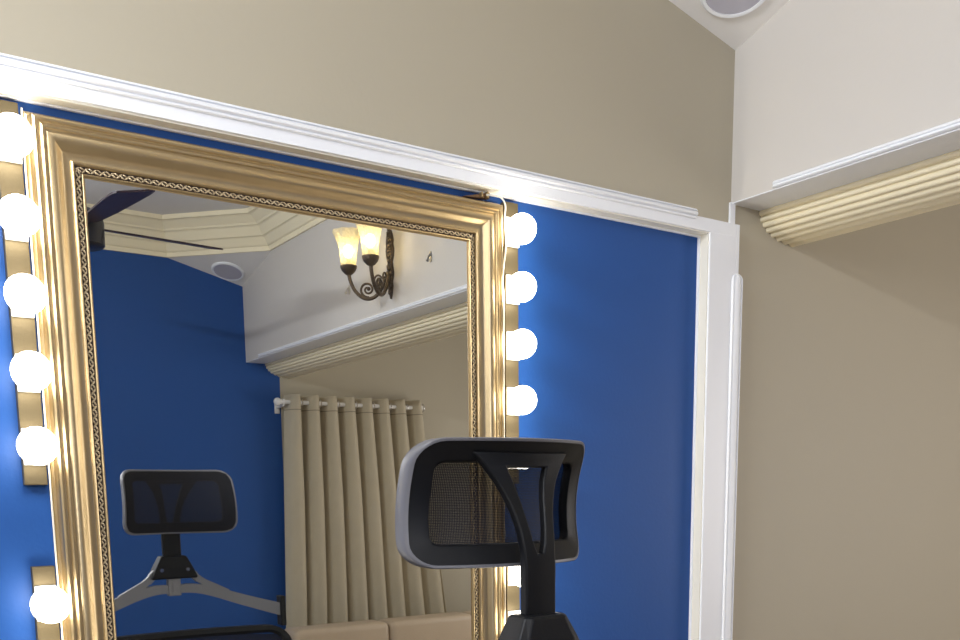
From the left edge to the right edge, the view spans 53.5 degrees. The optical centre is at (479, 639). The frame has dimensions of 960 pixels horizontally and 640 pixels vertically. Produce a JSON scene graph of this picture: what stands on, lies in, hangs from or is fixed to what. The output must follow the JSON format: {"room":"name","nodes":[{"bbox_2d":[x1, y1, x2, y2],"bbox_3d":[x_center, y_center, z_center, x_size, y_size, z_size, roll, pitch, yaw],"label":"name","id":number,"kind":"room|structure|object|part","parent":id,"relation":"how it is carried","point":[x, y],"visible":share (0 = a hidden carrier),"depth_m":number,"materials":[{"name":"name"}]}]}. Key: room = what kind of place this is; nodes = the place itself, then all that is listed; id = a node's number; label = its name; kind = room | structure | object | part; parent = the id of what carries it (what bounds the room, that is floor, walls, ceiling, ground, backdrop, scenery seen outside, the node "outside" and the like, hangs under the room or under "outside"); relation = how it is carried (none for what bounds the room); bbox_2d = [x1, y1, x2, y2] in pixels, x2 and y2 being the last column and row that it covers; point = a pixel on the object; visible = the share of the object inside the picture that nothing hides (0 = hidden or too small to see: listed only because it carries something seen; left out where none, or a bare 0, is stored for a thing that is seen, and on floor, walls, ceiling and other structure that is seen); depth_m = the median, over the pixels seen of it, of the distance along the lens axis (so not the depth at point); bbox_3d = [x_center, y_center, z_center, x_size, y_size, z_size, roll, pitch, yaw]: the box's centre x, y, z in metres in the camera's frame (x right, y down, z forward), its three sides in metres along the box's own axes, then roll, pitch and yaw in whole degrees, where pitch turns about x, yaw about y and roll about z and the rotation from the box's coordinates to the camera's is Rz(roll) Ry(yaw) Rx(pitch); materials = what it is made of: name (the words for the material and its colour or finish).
{"room":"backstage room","nodes":[
{"label":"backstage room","id":0,"kind":"room"},
{"bbox_2d":[0,0,959,639],"bbox_3d":[0.375,-0.465,2.332,5.300,2.800,0.100,-7,11,-34],"label":"wall","id":1,"kind":"structure","parent":0,"point":[848,502],"depth_m":2.23,"materials":[{"name":"beige paint"}]},
{"bbox_2d":[0,100,57,484],"bbox_3d":[-0.703,-0.531,1.468,0.060,0.576,0.082,-7,11,-34],"label":"vanity light bar","id":2,"kind":"object","parent":1,"relation":"attached to","point":[25,295],"visible":1,"depth_m":1.46,"materials":[{"name":"gold metal"}]},
{"bbox_2d":[0,151,21,163],"bbox_3d":[-0.715,-0.758,1.448,0.033,0.058,0.014,-7,11,-34],"label":"socket","id":3,"kind":"object","parent":2,"relation":"attached to","point":[4,159],"depth_m":1.45,"materials":[{"name":"white"}]},
{"bbox_2d":[4,229,28,241],"bbox_3d":[-0.714,-0.646,1.465,0.033,0.058,0.014,-7,11,-34],"label":"socket","id":4,"kind":"object","parent":2,"relation":"attached to","point":[8,237],"depth_m":1.47,"materials":[{"name":"white"}]},
{"bbox_3d":[-0.698,-0.755,1.423,0.060,0.060,0.057,-7,11,-34],"label":"bulb","id":5,"kind":"part","parent":2,"relation":"part of","materials":[{"name":"white glass"}]},
{"bbox_3d":[-0.697,-0.642,1.440,0.060,0.060,0.057,-7,11,-34],"label":"bulb","id":6,"kind":"part","parent":2,"relation":"part of","materials":[{"name":"white glass"}]},
{"bbox_2d":[8,277,34,317],"bbox_3d":[-0.713,-0.533,1.482,0.033,0.058,0.014,-7,11,-34],"label":"socket","id":7,"kind":"object","parent":2,"relation":"attached to","point":[12,313],"depth_m":1.49,"materials":[{"name":"white"}]},
{"bbox_3d":[-0.696,-0.529,1.457,0.060,0.060,0.057,-7,11,-34],"label":"bulb","id":8,"kind":"part","parent":2,"relation":"part of","materials":[{"name":"white glass"}]},
{"bbox_2d":[15,354,40,392],"bbox_3d":[-0.712,-0.420,1.500,0.033,0.058,0.014,-7,11,-34],"label":"socket","id":9,"kind":"object","parent":2,"relation":"attached to","point":[18,389],"depth_m":1.50,"materials":[{"name":"white"}]},
{"bbox_3d":[-0.694,-0.417,1.475,0.060,0.060,0.057,-7,11,-34],"label":"bulb","id":10,"kind":"part","parent":2,"relation":"part of","materials":[{"name":"white glass"}]},
{"bbox_2d":[21,428,45,464],"bbox_3d":[-0.710,-0.308,1.517,0.033,0.058,0.014,-7,11,-34],"label":"socket","id":11,"kind":"object","parent":2,"relation":"attached to","point":[23,462],"depth_m":1.52,"materials":[{"name":"white glass"}]},
{"bbox_3d":[-0.693,-0.304,1.492,0.060,0.060,0.057,-7,11,-34],"label":"bulb","id":12,"kind":"part","parent":2,"relation":"part of","materials":[{"name":"white glass"}]},
{"bbox_2d":[30,565,70,639],"bbox_3d":[-0.695,0.168,1.575,0.060,0.576,0.082,-7,11,-34],"label":"vanity light bar","id":13,"kind":"object","parent":1,"relation":"attached to","point":[49,604],"visible":1,"depth_m":1.53,"materials":[{"name":"gold metal"}]},
{"bbox_2d":[34,585,55,621],"bbox_3d":[-0.707,-0.060,1.556,0.033,0.058,0.014,-7,11,-34],"label":"socket","id":14,"kind":"object","parent":13,"relation":"attached to","point":[36,587],"depth_m":1.55,"materials":[{"name":"white glass"}]},
{"bbox_3d":[-0.690,-0.056,1.531,0.060,0.060,0.057,-7,11,-34],"label":"bulb","id":15,"kind":"part","parent":13,"relation":"part of","materials":[{"name":"white glass"}]},
{"bbox_2d":[20,110,505,639],"bbox_3d":[-0.319,-0.102,1.823,0.903,1.556,0.034,-7,11,-34],"label":"wall mirror","id":16,"kind":"object","parent":1,"relation":"attached to","point":[247,355],"depth_m":1.71,"materials":[{"name":"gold metal"}]},
{"bbox_2d":[20,107,63,639],"bbox_3d":[-0.699,-0.376,1.529,0.003,0.893,0.006,-1,9,-3],"label":"cable","id":17,"kind":"object","parent":16,"relation":"attached to","point":[21,108],"visible":0.51,"depth_m":1.53,"materials":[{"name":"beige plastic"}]},
{"bbox_3d":[-0.324,-0.096,1.832,0.739,1.376,0.009,-7,11,-34],"label":"glass","id":18,"kind":"part","parent":16,"relation":"part of","materials":[{"name":"white mirror"}]},
{"bbox_3d":[-0.006,-0.902,1.927,0.063,0.014,0.020,-7,11,-34],"label":"hanging bracket","id":19,"kind":"part","parent":16,"relation":"part of","materials":[{"name":"gold metal"}]},
{"bbox_2d":[486,194,506,598],"bbox_3d":[0.037,-0.461,2.008,0.047,0.899,0.022,-7,11,-34],"label":"cable","id":20,"kind":"object","parent":16,"relation":"hanging from","point":[486,194],"visible":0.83,"depth_m":1.97,"materials":[{"name":"beige plastic"}]},
{"bbox_2d":[0,53,697,218],"bbox_3d":[-0.587,-0.875,1.498,2.663,0.022,0.011,-7,11,-34],"label":"trim","id":21,"kind":"structure","parent":1,"relation":"attached to","point":[12,63],"depth_m":1.69,"materials":[{"name":"white wood"}]},
{"bbox_2d":[0,69,739,639],"bbox_3d":[-0.520,0.046,1.706,2.830,2.001,0.036,-7,11,-34],"label":"trim","id":22,"kind":"structure","parent":1,"relation":"attached to","point":[723,254],"depth_m":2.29,"materials":[{"name":"white wood"}]},
{"bbox_2d":[505,566,520,620],"bbox_3d":[0.090,0.080,2.104,0.060,0.576,0.082,-7,11,-34],"label":"vanity light bar","id":23,"kind":"object","parent":1,"relation":"attached to","point":[512,574],"visible":0.21,"depth_m":2.09,"materials":[{"name":"white glass"}]},
{"bbox_2d":[507,567,514,585],"bbox_3d":[0.077,-0.148,2.084,0.033,0.058,0.014,-7,11,-34],"label":"socket","id":24,"kind":"object","parent":23,"relation":"attached to","point":[509,580],"depth_m":2.08,"materials":[{"name":"white glass"}]},
{"bbox_2d":[508,610,520,615],"bbox_3d":[0.079,-0.035,2.101,0.033,0.058,0.014,-7,11,-34],"label":"socket","id":25,"kind":"object","parent":23,"relation":"attached to","point":[510,612],"depth_m":2.10,"materials":[{"name":"white"}]},
{"bbox_3d":[0.095,-0.144,2.059,0.060,0.060,0.057,-7,11,-34],"label":"bulb","id":26,"kind":"part","parent":23,"relation":"part of","materials":[{"name":"white glass"}]},
{"bbox_2d":[500,201,536,437],"bbox_3d":[0.082,-0.619,1.996,0.060,0.576,0.082,-7,11,-34],"label":"vanity light bar","id":27,"kind":"object","parent":1,"relation":"attached to","point":[521,228],"visible":0.75,"depth_m":1.98,"materials":[{"name":"gold metal"}]},
{"bbox_2d":[506,275,518,304],"bbox_3d":[0.071,-0.734,1.994,0.033,0.058,0.014,-7,11,-34],"label":"socket","id":28,"kind":"object","parent":27,"relation":"attached to","point":[510,300],"depth_m":1.99,"materials":[{"name":"white"}]},
{"bbox_2d":[506,217,518,247],"bbox_3d":[0.070,-0.847,1.976,0.033,0.058,0.014,-7,11,-34],"label":"socket","id":29,"kind":"object","parent":27,"relation":"attached to","point":[510,242],"depth_m":1.97,"materials":[{"name":"white"}]},
{"bbox_2d":[506,387,519,415],"bbox_3d":[0.073,-0.509,2.029,0.033,0.058,0.014,-7,11,-34],"label":"socket","id":30,"kind":"object","parent":27,"relation":"attached to","point":[509,411],"depth_m":2.02,"materials":[{"name":"white"}]},
{"bbox_2d":[506,331,519,360],"bbox_3d":[0.072,-0.621,2.011,0.033,0.058,0.014,-7,11,-34],"label":"socket","id":31,"kind":"object","parent":27,"relation":"attached to","point":[509,356],"depth_m":2.01,"materials":[{"name":"white"}]},
{"bbox_3d":[0.087,-0.843,1.951,0.060,0.060,0.057,-7,11,-34],"label":"bulb","id":32,"kind":"part","parent":27,"relation":"part of","materials":[{"name":"white glass"}]},
{"bbox_3d":[0.091,-0.505,2.003,0.060,0.060,0.057,-7,11,-34],"label":"bulb","id":33,"kind":"part","parent":27,"relation":"part of","materials":[{"name":"white glass"}]},
{"bbox_3d":[0.089,-0.618,1.986,0.060,0.060,0.057,-7,11,-34],"label":"bulb","id":34,"kind":"part","parent":27,"relation":"part of","materials":[{"name":"white glass"}]},
{"bbox_3d":[0.088,-0.730,1.969,0.060,0.060,0.057,-7,11,-34],"label":"bulb","id":35,"kind":"part","parent":27,"relation":"part of","materials":[{"name":"white glass"}]},
{"bbox_2d":[722,274,742,639],"bbox_3d":[0.643,-0.007,2.473,0.034,1.806,0.011,-7,11,-34],"label":"trim","id":36,"kind":"structure","parent":1,"relation":"attached to","point":[737,280],"depth_m":2.40,"materials":[{"name":"white"}]},
{"bbox_2d":[669,0,789,49],"bbox_3d":[0.504,-1.450,1.959,0.554,0.161,0.420,-7,11,-34],"label":"ceiling","id":37,"kind":"structure","parent":0,"point":[734,32],"depth_m":2.21,"materials":[{"name":"white paint"}]},
{"bbox_2d":[700,0,764,17],"bbox_3d":[0.572,-1.458,2.124,0.164,0.067,0.154,-1,9,-1],"label":"ceiling light","id":38,"kind":"object","parent":37,"relation":"attached to","point":[719,8],"visible":1,"depth_m":2.17,"materials":[{"name":"white plastic"}]},
{"bbox_2d":[706,0,759,13],"bbox_3d":[0.572,-1.458,2.123,0.139,0.006,0.139,0,-13,3],"label":"diffuser","id":39,"kind":"object","parent":38,"relation":"attached to","point":[712,6],"depth_m":2.17,"materials":[{"name":"grey plastic"}]},
{"bbox_2d":[731,0,959,201],"bbox_3d":[1.601,-1.280,0.965,0.120,0.799,3.322,-7,11,-34],"label":"wall","id":40,"kind":"structure","parent":0,"point":[820,82],"depth_m":2.08,"materials":[{"name":"white paint"}]},
{"bbox_2d":[733,128,959,210],"bbox_3d":[1.603,-0.884,1.024,0.114,0.002,3.322,-7,11,-34],"label":"trim","id":41,"kind":"structure","parent":40,"relation":"attached to","point":[947,142],"depth_m":2.11,"materials":[{"name":"white"}]},
{"bbox_2d":[759,149,959,246],"bbox_3d":[1.708,-1.009,1.078,0.160,0.372,3.322,-7,11,-34],"label":"trim","id":42,"kind":"structure","parent":40,"relation":"attached to","point":[931,184],"depth_m":2.21,"materials":[{"name":"beige wood"}]},
{"bbox_2d":[772,118,959,188],"bbox_3d":[1.535,-0.891,1.012,0.010,0.018,3.008,-7,11,-34],"label":"trim","id":43,"kind":"structure","parent":40,"relation":"attached to","point":[955,124],"depth_m":2.03,"materials":[{"name":"white wood"}]},
{"bbox_3d":[1.355,1.163,1.153,5.300,0.080,3.522,-7,11,-34],"label":"floor","id":44,"kind":"structure","parent":0,"visible":0},
{"bbox_2d":[395,437,584,639],"bbox_3d":[-0.083,0.395,1.484,0.660,1.364,0.631,-7,11,-34],"label":"office chair","id":45,"kind":"object","parent":44,"relation":"on","point":[462,502],"visible":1,"depth_m":1.17,"materials":[{"name":"black plastic"}]},
{"bbox_3d":[0.036,-0.174,1.211,0.267,0.149,0.099,-7,11,-34],"label":"headrest frame","id":46,"kind":"part","parent":45,"relation":"part of","materials":[{"name":"black plastic"}]},
{"bbox_3d":[0.075,-0.004,1.181,0.115,0.058,0.052,-7,11,-34],"label":"connector plate","id":47,"kind":"part","parent":45,"relation":"part of","materials":[{"name":"black plastic"}]}
]}

